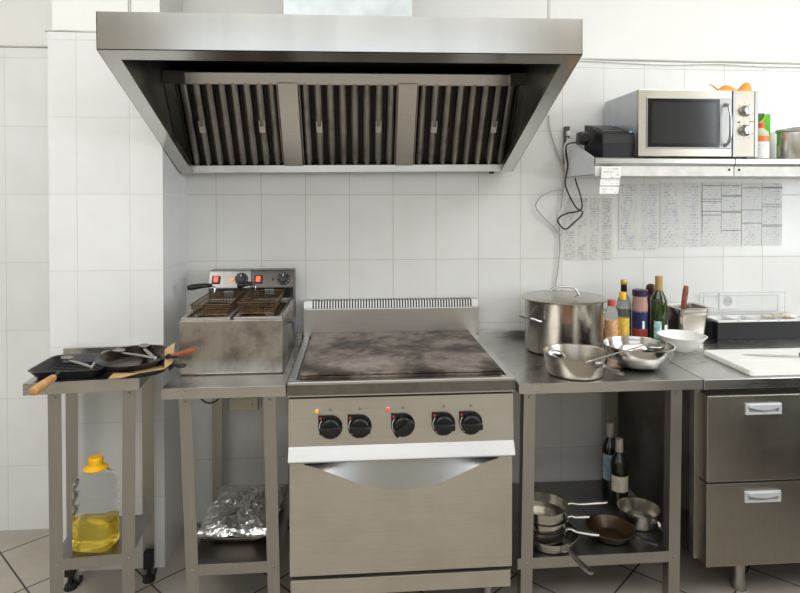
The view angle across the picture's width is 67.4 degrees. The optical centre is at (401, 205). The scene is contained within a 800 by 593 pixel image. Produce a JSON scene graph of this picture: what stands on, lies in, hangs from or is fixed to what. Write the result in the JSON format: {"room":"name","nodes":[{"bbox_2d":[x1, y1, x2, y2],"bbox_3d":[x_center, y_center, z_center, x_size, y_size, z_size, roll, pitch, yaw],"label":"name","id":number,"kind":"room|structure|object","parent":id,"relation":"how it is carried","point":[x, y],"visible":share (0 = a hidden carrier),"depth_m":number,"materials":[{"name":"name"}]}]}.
{"room":"commercial kitchen","nodes":[
{"label":"commercial kitchen","id":0,"kind":"room"},
{"bbox_2d":[0,0,799,530],"bbox_3d":[0.254,-0.167,2.866,5.800,3.200,0.150,0,1,-5],"label":"wall","id":1,"kind":"structure","parent":0,"point":[483,236],"depth_m":2.79,"materials":[{"name":"tile"}]},
{"bbox_2d":[0,45,47,47],"bbox_3d":[-1.669,-0.699,2.633,0.530,0.015,0.011,0,1,-5],"label":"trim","id":2,"kind":"structure","parent":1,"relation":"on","point":[4,46],"depth_m":2.63,"materials":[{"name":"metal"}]},
{"bbox_2d":[229,397,258,410],"bbox_3d":[-0.711,0.890,2.706,0.130,0.060,0.044,0,1,-5],"label":"junction box","id":3,"kind":"object","parent":1,"relation":"attached to","point":[249,403],"visible":0.8,"depth_m":2.69,"materials":[{"name":"beige plastic"}]},
{"bbox_2d":[535,179,564,234],"bbox_3d":[0.697,0.007,2.809,0.144,0.267,0.006,0,1,-5],"label":"power cable","id":4,"kind":"object","parent":1,"relation":"attached to","point":[564,179],"visible":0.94,"depth_m":2.81,"materials":[{"name":"white plastic"}]},
{"bbox_2d":[548,115,564,289],"bbox_3d":[0.727,0.029,2.820,0.083,0.911,0.007,0,1,-5],"label":"power cable","id":5,"kind":"object","parent":1,"relation":"attached to","point":[548,115],"visible":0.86,"depth_m":2.82,"materials":[{"name":"white plastic"}]},
{"bbox_2d":[563,126,570,163],"bbox_3d":[0.775,-0.284,2.804,0.022,0.175,0.052,0,1,-5],"label":"power strip","id":6,"kind":"object","parent":1,"relation":"attached to","point":[566,130],"visible":0.67,"depth_m":2.80,"materials":[{"name":"white plastic"}]},
{"bbox_2d":[558,141,572,250],"bbox_3d":[0.767,-0.044,2.802,0.060,0.517,0.038,-1,1,-32],"label":"power cable","id":7,"kind":"object","parent":6,"relation":"hanging from","point":[566,141],"visible":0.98,"depth_m":2.80,"materials":[{"name":"white plastic"}]},
{"bbox_2d":[564,198,612,259],"bbox_3d":[0.886,0.111,2.844,0.233,0.295,0.002,0,1,-5],"label":"paper sheet","id":8,"kind":"object","parent":1,"relation":"attached to","point":[589,237],"visible":0.98,"depth_m":2.84,"materials":[{"name":"white paper"}]},
{"bbox_2d":[618,184,659,249],"bbox_3d":[1.133,0.054,2.862,0.202,0.313,0.002,0,1,-5],"label":"paper sheet","id":9,"kind":"object","parent":1,"relation":"attached to","point":[638,228],"visible":1,"depth_m":2.86,"materials":[{"name":"white paper"}]},
{"bbox_2d":[564,137,734,178],"bbox_3d":[1.083,-0.228,2.675,0.606,0.203,0.362,0,1,-5],"label":"wall shelf","id":10,"kind":"object","parent":1,"relation":"attached to","point":[580,162],"visible":0.99,"depth_m":2.51,"materials":[{"name":"metal"}]},
{"bbox_2d":[557,142,582,229],"bbox_3d":[0.792,-0.085,2.716,0.127,0.396,0.166,0,1,-5],"label":"power cable","id":11,"kind":"object","parent":10,"relation":"hanging from","point":[570,142],"visible":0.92,"depth_m":2.79,"materials":[{"name":"black plastic"}]},
{"bbox_2d":[576,132,590,144],"bbox_3d":[0.789,-0.293,2.604,0.044,0.055,0.075,0,1,-5],"label":"plug","id":12,"kind":"object","parent":10,"relation":"on","point":[582,138],"visible":1,"depth_m":2.58,"materials":[{"name":"black plastic"}]},
{"bbox_2d":[584,125,634,157],"bbox_3d":[0.898,-0.281,2.600,0.138,0.159,0.205,0,1,-5],"label":"receipt printer","id":13,"kind":"object","parent":10,"relation":"on","point":[606,141],"visible":0.89,"depth_m":2.51,"materials":[{"name":"black plastic"}]},
{"bbox_2d":[600,167,620,193],"bbox_3d":[0.861,-0.105,2.473,0.095,0.110,0.008,0,1,-5],"label":"receipt","id":14,"kind":"object","parent":10,"relation":"hanging from","point":[610,176],"visible":1,"depth_m":2.47,"materials":[{"name":"white paper"}]},
{"bbox_2d":[605,89,757,157],"bbox_3d":[1.228,-0.343,2.649,0.522,0.283,0.384,0,1,-5],"label":"microwave","id":15,"kind":"object","parent":10,"relation":"on","point":[663,123],"visible":0.94,"depth_m":2.50,"materials":[{"name":"metal"}]},
{"bbox_2d":[709,82,751,90],"bbox_3d":[1.411,-0.510,2.588,0.177,0.047,0.090,0,1,-5],"label":"cloth","id":16,"kind":"object","parent":15,"relation":"on","point":[746,86],"visible":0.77,"depth_m":2.57,"materials":[{"name":"orange fabric"}]},
{"bbox_2d":[660,182,700,246],"bbox_3d":[1.339,0.043,2.879,0.203,0.311,0.002,0,1,-5],"label":"paper sheet","id":17,"kind":"object","parent":1,"relation":"attached to","point":[680,202],"visible":1,"depth_m":2.88,"materials":[{"name":"white paper"}]},
{"bbox_2d":[579,60,799,66],"bbox_3d":[1.257,-0.682,2.857,2.200,0.025,0.008,0,1,-5],"label":"cable","id":18,"kind":"object","parent":1,"relation":"attached to","point":[579,60],"visible":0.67,"depth_m":2.86,"materials":[{"name":"white plastic"}]},
{"bbox_2d":[580,58,799,64],"bbox_3d":[1.256,-0.695,2.867,2.200,0.017,0.011,0,1,-5],"label":"cable","id":19,"kind":"object","parent":1,"relation":"attached to","point":[580,58],"visible":0.64,"depth_m":2.87,"materials":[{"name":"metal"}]},
{"bbox_2d":[701,182,740,246],"bbox_3d":[1.544,0.042,2.895,0.200,0.309,0.002,0,1,-5],"label":"paper sheet","id":20,"kind":"object","parent":1,"relation":"attached to","point":[721,201],"visible":1,"depth_m":2.90,"materials":[{"name":"white paper"}]},
{"bbox_2d":[719,293,734,308],"bbox_3d":[1.574,0.460,2.900,0.080,0.080,0.010,0,1,-5],"label":"wall socket","id":21,"kind":"object","parent":1,"relation":"attached to","point":[725,302],"visible":1,"depth_m":2.90,"materials":[{"name":"white plastic"}]},
{"bbox_2d":[689,158,799,178],"bbox_3d":[1.779,-0.165,2.732,0.781,0.075,0.362,0,1,-5],"label":"wall shelf","id":22,"kind":"object","parent":1,"relation":"attached to","point":[792,169],"visible":0.96,"depth_m":2.54,"materials":[{"name":"metal"}]},
{"bbox_2d":[755,122,769,158],"bbox_3d":[1.561,-0.281,2.613,0.073,0.160,0.073,0,1,-5],"label":"sauce bottle","id":23,"kind":"object","parent":22,"relation":"on","point":[763,135],"visible":0.51,"depth_m":2.58,"materials":[{"name":"plastic"}]},
{"bbox_2d":[758,113,770,158],"bbox_3d":[1.621,-0.311,2.738,0.097,0.217,0.048,0,1,9],"label":"carton","id":24,"kind":"object","parent":22,"relation":"on","point":[765,118],"visible":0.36,"depth_m":2.71,"materials":[{"name":"green cardboard"}]},
{"bbox_2d":[775,128,799,158],"bbox_3d":[1.728,-0.270,2.645,0.140,0.136,0.140,0,1,-5],"label":"metal canister","id":25,"kind":"object","parent":22,"relation":"on","point":[787,140],"visible":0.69,"depth_m":2.60,"materials":[{"name":"metal"}]},
{"bbox_2d":[741,183,781,245],"bbox_3d":[1.749,0.042,2.912,0.206,0.305,0.002,0,1,-5],"label":"paper sheet","id":26,"kind":"object","parent":1,"relation":"attached to","point":[761,202],"visible":1,"depth_m":2.91,"materials":[{"name":"white paper"}]},
{"bbox_2d":[0,518,799,592],"bbox_3d":[0.437,1.490,0.597,5.800,0.050,4.750,0,1,-5],"label":"floor","id":27,"kind":"structure","parent":0,"point":[24,554],"depth_m":2.32,"materials":[{"name":"tile"}]},
{"bbox_2d":[23,344,161,592],"bbox_3d":[-1.098,0.998,2.185,0.362,0.890,0.355,0,1,-10],"label":"work table","id":28,"kind":"object","parent":27,"relation":"on","point":[62,557],"visible":0.8,"depth_m":2.06,"materials":[{"name":"metal"}]},
{"bbox_2d":[27,353,109,395],"bbox_3d":[-1.136,0.567,2.033,0.244,0.034,0.392,0,1,-7],"label":"pan","id":29,"kind":"object","parent":28,"relation":"on","point":[53,368],"visible":0.92,"depth_m":2.06,"materials":[{"name":"metal"}]},
{"bbox_2d":[61,350,108,368],"bbox_3d":[-1.128,0.544,2.117,0.166,0.012,0.212,0,1,-5],"label":"tongs","id":30,"kind":"object","parent":29,"relation":"on","point":[67,357],"visible":0.65,"depth_m":2.08,"materials":[{"name":"metal"}]},
{"bbox_2d":[72,454,119,552],"bbox_3d":[-1.075,1.036,2.110,0.138,0.313,0.112,0,1,3],"label":"oil bottle","id":31,"kind":"object","parent":28,"relation":"on","point":[95,492],"visible":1,"depth_m":2.06,"materials":[{"name":"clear plastic"}]},
{"bbox_2d":[63,514,151,558],"bbox_3d":[-1.074,1.211,2.170,0.262,0.036,0.258,0,1,-10],"label":"shelf","id":32,"kind":"object","parent":28,"relation":"attached to","point":[143,521],"depth_m":2.08,"materials":[{"name":"metal"}]},
{"bbox_2d":[107,359,185,377],"bbox_3d":[-0.910,0.569,2.104,0.227,0.029,0.222,1,1,41],"label":"frying pan","id":33,"kind":"object","parent":28,"relation":"on","point":[181,365],"visible":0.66,"depth_m":2.07,"materials":[{"name":"metal"}]},
{"bbox_2d":[108,342,174,378],"bbox_3d":[-0.871,0.526,2.033,0.226,0.081,0.069,-1,1,-41],"label":"paper","id":34,"kind":"object","parent":33,"relation":"on","point":[169,350],"visible":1,"depth_m":2.05,"materials":[{"name":"paper"}]},
{"bbox_2d":[95,345,196,371],"bbox_3d":[-0.910,0.527,2.084,0.312,0.064,0.248,1,1,34],"label":"frying pan","id":35,"kind":"object","parent":33,"relation":"on","point":[119,362],"visible":0.98,"depth_m":2.11,"materials":[{"name":"metal"}]},
{"bbox_2d":[112,343,156,359],"bbox_3d":[-0.914,0.518,2.110,0.217,0.012,0.130,1,1,43],"label":"tongs","id":36,"kind":"object","parent":35,"relation":"in","point":[144,346],"visible":1,"depth_m":2.11,"materials":[{"name":"metal"}]},
{"bbox_2d":[48,0,185,571],"bbox_3d":[-1.172,-0.162,2.518,0.431,3.200,0.337,0,1,-5],"label":"wall pier","id":37,"kind":"object","parent":27,"relation":"on","point":[117,199],"visible":0.57,"depth_m":2.36,"materials":[{"name":"tile"}]},
{"bbox_2d":[45,30,95,32],"bbox_3d":[-1.166,-0.679,2.346,0.432,0.011,0.010,0,1,-5],"label":"cable","id":38,"kind":"object","parent":37,"relation":"on","point":[45,30],"visible":0.5,"depth_m":2.33,"materials":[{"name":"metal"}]},
{"bbox_2d":[161,332,301,592],"bbox_3d":[-0.629,1.010,2.376,0.412,0.860,0.680,0,1,-5],"label":"work table","id":39,"kind":"object","parent":27,"relation":"on","point":[209,557],"visible":0.56,"depth_m":2.07,"materials":[{"name":"metal"}]},
{"bbox_2d":[201,398,219,403],"bbox_3d":[-0.822,0.783,2.568,0.122,0.132,0.007,0,1,-5],"label":"power cable","id":40,"kind":"object","parent":39,"relation":"hanging from","point":[215,401],"visible":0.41,"depth_m":2.57,"materials":[{"name":"black plastic"}]},
{"bbox_2d":[180,268,297,374],"bbox_3d":[-0.648,0.446,2.430,0.472,0.324,0.513,0,1,-5],"label":"fryer","id":41,"kind":"object","parent":39,"relation":"on","point":[247,322],"visible":1,"depth_m":2.19,"materials":[{"name":"metal"}]},
{"bbox_2d":[187,283,244,314],"bbox_3d":[-0.763,0.365,2.369,0.232,0.081,0.309,0,1,-5],"label":"basket","id":42,"kind":"object","parent":41,"relation":"on","point":[208,307],"depth_m":2.38,"materials":[{"name":"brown metal"}]},
{"bbox_2d":[212,276,220,283],"bbox_3d":[-0.798,0.319,2.581,0.034,0.034,0.024,0,1,-5],"label":"rocker switch","id":43,"kind":"object","parent":41,"relation":"attached to","point":[215,279],"depth_m":2.58,"materials":[{"name":"red plastic"}]},
{"bbox_2d":[254,275,262,282],"bbox_3d":[-0.620,0.319,2.595,0.034,0.034,0.024,0,1,-5],"label":"rocker switch","id":44,"kind":"object","parent":41,"relation":"attached to","point":[257,278],"depth_m":2.59,"materials":[{"name":"red plastic"}]},
{"bbox_2d":[237,281,284,313],"bbox_3d":[-0.584,0.363,2.404,0.199,0.084,0.309,0,1,-5],"label":"basket","id":45,"kind":"object","parent":41,"relation":"on","point":[267,306],"depth_m":2.42,"materials":[{"name":"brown metal"}]},
{"bbox_2d":[287,316,297,329],"bbox_3d":[-0.425,0.459,2.344,0.042,0.056,0.038,0,1,-5],"label":"tap","id":46,"kind":"object","parent":41,"relation":"on","point":[294,322],"depth_m":2.33,"materials":[{"name":"grey metal"}]},
{"bbox_2d":[197,483,287,541],"bbox_3d":[-0.617,1.188,2.344,0.285,0.078,0.394,0,1,-2],"label":"foil tray","id":47,"kind":"object","parent":39,"relation":"on","point":[238,513],"visible":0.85,"depth_m":2.26,"materials":[{"name":"metal"}]},
{"bbox_2d":[197,484,289,563],"bbox_3d":[-0.600,1.246,2.350,0.305,0.036,0.563,0,1,-5],"label":"shelf","id":48,"kind":"object","parent":39,"relation":"attached to","point":[209,551],"depth_m":2.14,"materials":[{"name":"metal"}]},
{"bbox_2d":[200,536,264,541],"bbox_3d":[-0.613,1.208,2.345,0.260,0.040,0.394,0,1,-2],"label":"tray","id":49,"kind":"object","parent":48,"relation":"on","point":[214,538],"depth_m":2.16,"materials":[{"name":"metal"}]},
{"bbox_2d":[288,297,514,592],"bbox_3d":[-0.017,0.935,2.396,0.790,1.009,0.752,0,1,-5],"label":"range","id":50,"kind":"object","parent":27,"relation":"on","point":[401,450],"visible":1,"depth_m":2.06,"materials":[{"name":"metal"}]},
{"bbox_2d":[478,329,702,592],"bbox_3d":[0.715,1.012,2.471,0.670,0.852,0.700,0,1,-5],"label":"work table","id":51,"kind":"object","parent":27,"relation":"on","point":[532,377],"visible":0.54,"depth_m":2.17,"materials":[{"name":"metal"}]},
{"bbox_2d":[518,286,607,354],"bbox_3d":[0.694,0.478,2.573,0.358,0.272,0.358,0,1,18],"label":"stock pot","id":52,"kind":"object","parent":51,"relation":"on","point":[551,316],"visible":0.94,"depth_m":2.45,"materials":[{"name":"metal"}]},
{"bbox_2d":[533,521,592,574],"bbox_3d":[0.574,1.229,2.167,0.216,0.042,0.360,0,1,-19],"label":"saute pan","id":53,"kind":"object","parent":51,"relation":"on","point":[568,542],"visible":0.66,"depth_m":2.15,"materials":[{"name":"metal"}]},
{"bbox_2d":[533,526,598,544],"bbox_3d":[0.583,1.208,2.228,0.286,0.042,0.170,0,1,17],"label":"saucepan","id":54,"kind":"object","parent":53,"relation":"on","point":[547,539],"visible":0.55,"depth_m":2.18,"materials":[{"name":"metal"}]},
{"bbox_2d":[533,514,588,533],"bbox_3d":[0.570,1.170,2.241,0.257,0.037,0.176,0,1,1],"label":"saucepan","id":55,"kind":"object","parent":54,"relation":"on","point":[536,528],"visible":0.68,"depth_m":2.17,"materials":[{"name":"metal"}]},
{"bbox_2d":[517,491,607,525],"bbox_3d":[0.607,1.136,2.255,0.346,0.046,0.186,0,1,-8],"label":"saucepan","id":56,"kind":"object","parent":55,"relation":"on","point":[550,509],"visible":0.79,"depth_m":2.26,"materials":[{"name":"metal"}]},
{"bbox_2d":[542,343,623,379],"bbox_3d":[0.642,0.580,2.188,0.242,0.080,0.313,0,1,2],"label":"saute pan","id":57,"kind":"object","parent":51,"relation":"on","point":[573,367],"visible":0.99,"depth_m":2.15,"materials":[{"name":"metal"}]},
{"bbox_2d":[548,349,565,358],"bbox_3d":[0.614,0.578,2.234,0.054,0.056,0.157,-1,1,-40],"label":"serving spoon","id":58,"kind":"object","parent":57,"relation":"in","point":[554,352],"visible":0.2,"depth_m":2.29,"materials":[{"name":"silver metal"}]},
{"bbox_2d":[584,343,663,362],"bbox_3d":[0.805,0.540,2.193,0.448,0.035,0.060,-1,1,-32],"label":"ladle","id":59,"kind":"object","parent":57,"relation":"on","point":[651,347],"visible":1,"depth_m":2.27,"materials":[{"name":"silver metal"}]},
{"bbox_2d":[645,344,663,350],"bbox_3d":[0.965,0.545,2.293,0.073,0.022,0.056,0,1,-5],"label":"bowl","id":60,"kind":"object","parent":59,"relation":"on","point":[651,347],"depth_m":2.28,"materials":[{"name":"silver metal"}]},
{"bbox_2d":[512,480,667,559],"bbox_3d":[0.686,1.265,2.426,0.597,0.036,0.553,0,1,-5],"label":"shelf","id":61,"kind":"object","parent":51,"relation":"attached to","point":[586,547],"depth_m":2.27,"materials":[{"name":"metal"}]},
{"bbox_2d":[601,422,614,493],"bbox_3d":[0.909,1.095,2.615,0.071,0.297,0.072,0,1,-5],"label":"bottle","id":62,"kind":"object","parent":51,"relation":"on","point":[608,446],"visible":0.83,"depth_m":2.60,"materials":[{"name":"black glass"}]},
{"bbox_2d":[604,299,617,337],"bbox_3d":[0.920,0.513,2.631,0.058,0.202,0.058,0,1,-5],"label":"bottle","id":63,"kind":"object","parent":51,"relation":"on","point":[611,316],"visible":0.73,"depth_m":2.61,"materials":[{"name":"clear plastic"}]},
{"bbox_2d":[610,437,627,505],"bbox_3d":[0.911,1.109,2.510,0.071,0.272,0.072,0,1,-5],"label":"bottle","id":64,"kind":"object","parent":51,"relation":"on","point":[618,462],"visible":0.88,"depth_m":2.49,"materials":[{"name":"black glass"}]},
{"bbox_2d":[585,513,658,546],"bbox_3d":[0.820,1.230,2.242,0.264,0.038,0.182,1,1,37],"label":"frying pan","id":65,"kind":"object","parent":51,"relation":"on","point":[612,529],"visible":0.94,"depth_m":2.29,"materials":[{"name":"metal"}]},
{"bbox_2d":[616,292,629,335],"bbox_3d":[0.977,0.497,2.653,0.060,0.232,0.060,0,1,-5],"label":"bottle","id":66,"kind":"object","parent":51,"relation":"on","point":[623,309],"visible":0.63,"depth_m":2.63,"materials":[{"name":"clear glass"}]},
{"bbox_2d":[617,279,630,335],"bbox_3d":[1.013,0.475,2.735,0.062,0.275,0.062,0,1,-5],"label":"bottle","id":67,"kind":"object","parent":51,"relation":"on","point":[623,282],"visible":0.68,"depth_m":2.72,"materials":[{"name":"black glass"}]},
{"bbox_2d":[601,336,675,370],"bbox_3d":[0.907,0.574,2.300,0.267,0.089,0.267,0,1,-5],"label":"mixing bowl","id":68,"kind":"object","parent":51,"relation":"on","point":[640,358],"visible":0.95,"depth_m":2.24,"materials":[{"name":"metal"}]},
{"bbox_2d":[617,497,662,530],"bbox_3d":[0.954,1.217,2.317,0.164,0.062,0.259,0,1,-23],"label":"saucepan","id":69,"kind":"object","parent":51,"relation":"on","point":[644,514],"visible":0.83,"depth_m":2.39,"materials":[{"name":"metal"}]},
{"bbox_2d":[618,326,799,591],"bbox_3d":[1.689,1.009,2.549,1.292,0.857,0.740,0,1,-5],"label":"drawer cabinet","id":70,"kind":"object","parent":27,"relation":"on","point":[740,449],"depth_m":2.17,"materials":[{"name":"metal"}]},
{"bbox_2d":[632,288,647,336],"bbox_3d":[1.062,0.493,2.675,0.068,0.240,0.068,0,1,-5],"label":"sauce jar","id":71,"kind":"object","parent":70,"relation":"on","point":[639,301],"visible":0.8,"depth_m":2.65,"materials":[{"name":"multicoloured plastic"}]},
{"bbox_2d":[632,296,647,329],"bbox_3d":[1.062,0.505,2.675,0.068,0.215,0.068,0,1,-5],"label":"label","id":72,"kind":"object","parent":71,"relation":"on","point":[639,303],"depth_m":2.65,"materials":[{"name":"paper"}]},
{"bbox_2d":[646,284,654,337],"bbox_3d":[1.163,0.487,2.798,0.060,0.248,0.060,0,1,-5],"label":"pepper mill","id":73,"kind":"object","parent":70,"relation":"on","point":[650,287],"visible":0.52,"depth_m":2.78,"materials":[{"name":"brown wood"}]},
{"bbox_2d":[650,275,666,339],"bbox_3d":[1.145,0.463,2.671,0.070,0.301,0.070,0,1,-5],"label":"bottle","id":74,"kind":"object","parent":70,"relation":"on","point":[658,302],"visible":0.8,"depth_m":2.65,"materials":[{"name":"green glass"}]},
{"bbox_2d":[656,330,707,352],"bbox_3d":[1.191,0.581,2.551,0.200,0.067,0.200,0,1,-5],"label":"bowl","id":75,"kind":"object","parent":70,"relation":"on","point":[685,341],"visible":0.85,"depth_m":2.53,"materials":[{"name":"ceramic"}]},
{"bbox_2d":[667,302,714,334],"bbox_3d":[1.298,0.534,2.734,0.172,0.157,0.160,0,1,-8],"label":"pan","id":76,"kind":"object","parent":70,"relation":"on","point":[693,318],"visible":0.69,"depth_m":2.68,"materials":[{"name":"metal"}]},
{"bbox_2d":[681,285,688,308],"bbox_3d":[1.287,0.480,2.727,0.043,0.236,0.025,-1,1,-33],"label":"spatula","id":77,"kind":"object","parent":76,"relation":"in","point":[685,291],"visible":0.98,"depth_m":2.72,"materials":[{"name":"red wood"}]},
{"bbox_2d":[631,326,799,388],"bbox_3d":[1.692,0.616,2.554,1.284,0.072,0.720,0,1,-5],"label":"countertop","id":78,"kind":"structure","parent":70,"relation":"on","point":[715,374],"depth_m":2.30,"materials":[{"name":"metal"}]},
{"bbox_2d":[699,292,799,339],"bbox_3d":[1.678,0.514,2.827,0.518,0.193,0.140,0,1,-5],"label":"holder","id":79,"kind":"object","parent":70,"relation":"on","point":[719,327],"visible":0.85,"depth_m":2.76,"materials":[{"name":"black plastic"}]},
{"bbox_2d":[707,315,737,322],"bbox_3d":[1.492,0.558,2.807,0.095,0.066,0.118,0,1,-5],"label":"tub","id":80,"kind":"object","parent":79,"relation":"in","point":[719,318],"depth_m":2.80,"materials":[{"name":"silver metal"}]},
{"bbox_2d":[723,315,757,321],"bbox_3d":[1.589,0.558,2.815,0.095,0.066,0.118,0,1,-5],"label":"tub","id":81,"kind":"object","parent":79,"relation":"in","point":[737,318],"depth_m":2.84,"materials":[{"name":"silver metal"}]},
{"bbox_2d":[705,319,799,339],"bbox_3d":[1.679,0.572,2.822,0.518,0.078,0.130,0,1,-5],"label":"tray","id":82,"kind":"object","parent":79,"relation":"on","point":[719,329],"depth_m":2.76,"materials":[{"name":"black plastic"}]},
{"bbox_2d":[743,315,777,321],"bbox_3d":[1.687,0.558,2.823,0.095,0.066,0.118,0,1,-5],"label":"tub","id":83,"kind":"object","parent":79,"relation":"in","point":[758,318],"depth_m":2.84,"materials":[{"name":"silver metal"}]},
{"bbox_2d":[762,312,794,318],"bbox_3d":[1.759,0.516,2.819,0.139,0.014,0.086,0,1,-5],"label":"packets","id":84,"kind":"object","parent":79,"relation":"on","point":[782,314],"visible":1,"depth_m":2.80},
{"bbox_2d":[767,315,797,321],"bbox_3d":[1.785,0.558,2.831,0.095,0.066,0.118,0,1,-5],"label":"tub","id":85,"kind":"object","parent":79,"relation":"in","point":[782,319],"depth_m":2.77,"materials":[{"name":"silver metal"}]},
{"bbox_2d":[788,314,799,320],"bbox_3d":[1.882,0.558,2.839,0.095,0.066,0.118,0,1,-5],"label":"tub","id":86,"kind":"object","parent":79,"relation":"in","point":[797,316],"depth_m":2.89,"materials":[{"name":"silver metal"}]},
{"bbox_2d":[704,348,799,375],"bbox_3d":[1.518,0.608,2.350,0.524,0.020,0.302,0,1,-5],"label":"cutting board","id":87,"kind":"object","parent":70,"relation":"on","point":[750,365],"visible":1,"depth_m":2.32,"materials":[{"name":"white plastic"}]},
{"bbox_2d":[741,353,799,356],"bbox_3d":[1.527,0.586,2.373,0.341,0.019,0.030,0,1,5],"label":"kitchen knife","id":88,"kind":"object","parent":87,"relation":"on","point":[799,353],"visible":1,"depth_m":2.38,"materials":[{"name":"silver metal"}]},
{"bbox_3d":[0.437,-1.785,0.551,5.800,0.100,4.750,0,1,-5],"label":"ceiling","id":89,"kind":"structure","parent":0,"visible":0},
{"bbox_2d":[128,0,130,11],"bbox_3d":[-0.837,-1.153,1.837,0.010,1.164,0.010,0,1,-5],"label":"hanging rod","id":90,"kind":"object","parent":89,"relation":"hanging from","point":[129,1],"visible":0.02,"depth_m":1.84,"materials":[{"name":"metal"}]},
{"bbox_2d":[96,11,582,173],"bbox_3d":[-0.199,-0.363,2.281,1.466,0.458,0.933,-1,1,-5],"label":"exhaust hood","id":91,"kind":"object","parent":90,"relation":"hanging from","point":[219,92],"visible":1,"depth_m":2.44,"materials":[{"name":"metal"}]},
{"bbox_2d":[283,0,411,15],"bbox_3d":[-0.211,-1.182,2.389,0.500,1.154,0.430,0,1,-5],"label":"duct","id":92,"kind":"object","parent":91,"relation":"on","point":[301,7],"visible":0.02,"depth_m":2.20,"materials":[{"name":"metal"}]},
{"bbox_2d":[547,0,550,17],"bbox_3d":[0.479,-1.166,1.942,0.010,1.164,0.010,0,1,-5],"label":"hanging rod","id":93,"kind":"object","parent":89,"relation":"hanging from","point":[548,1],"visible":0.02,"depth_m":1.95,"materials":[{"name":"metal"}]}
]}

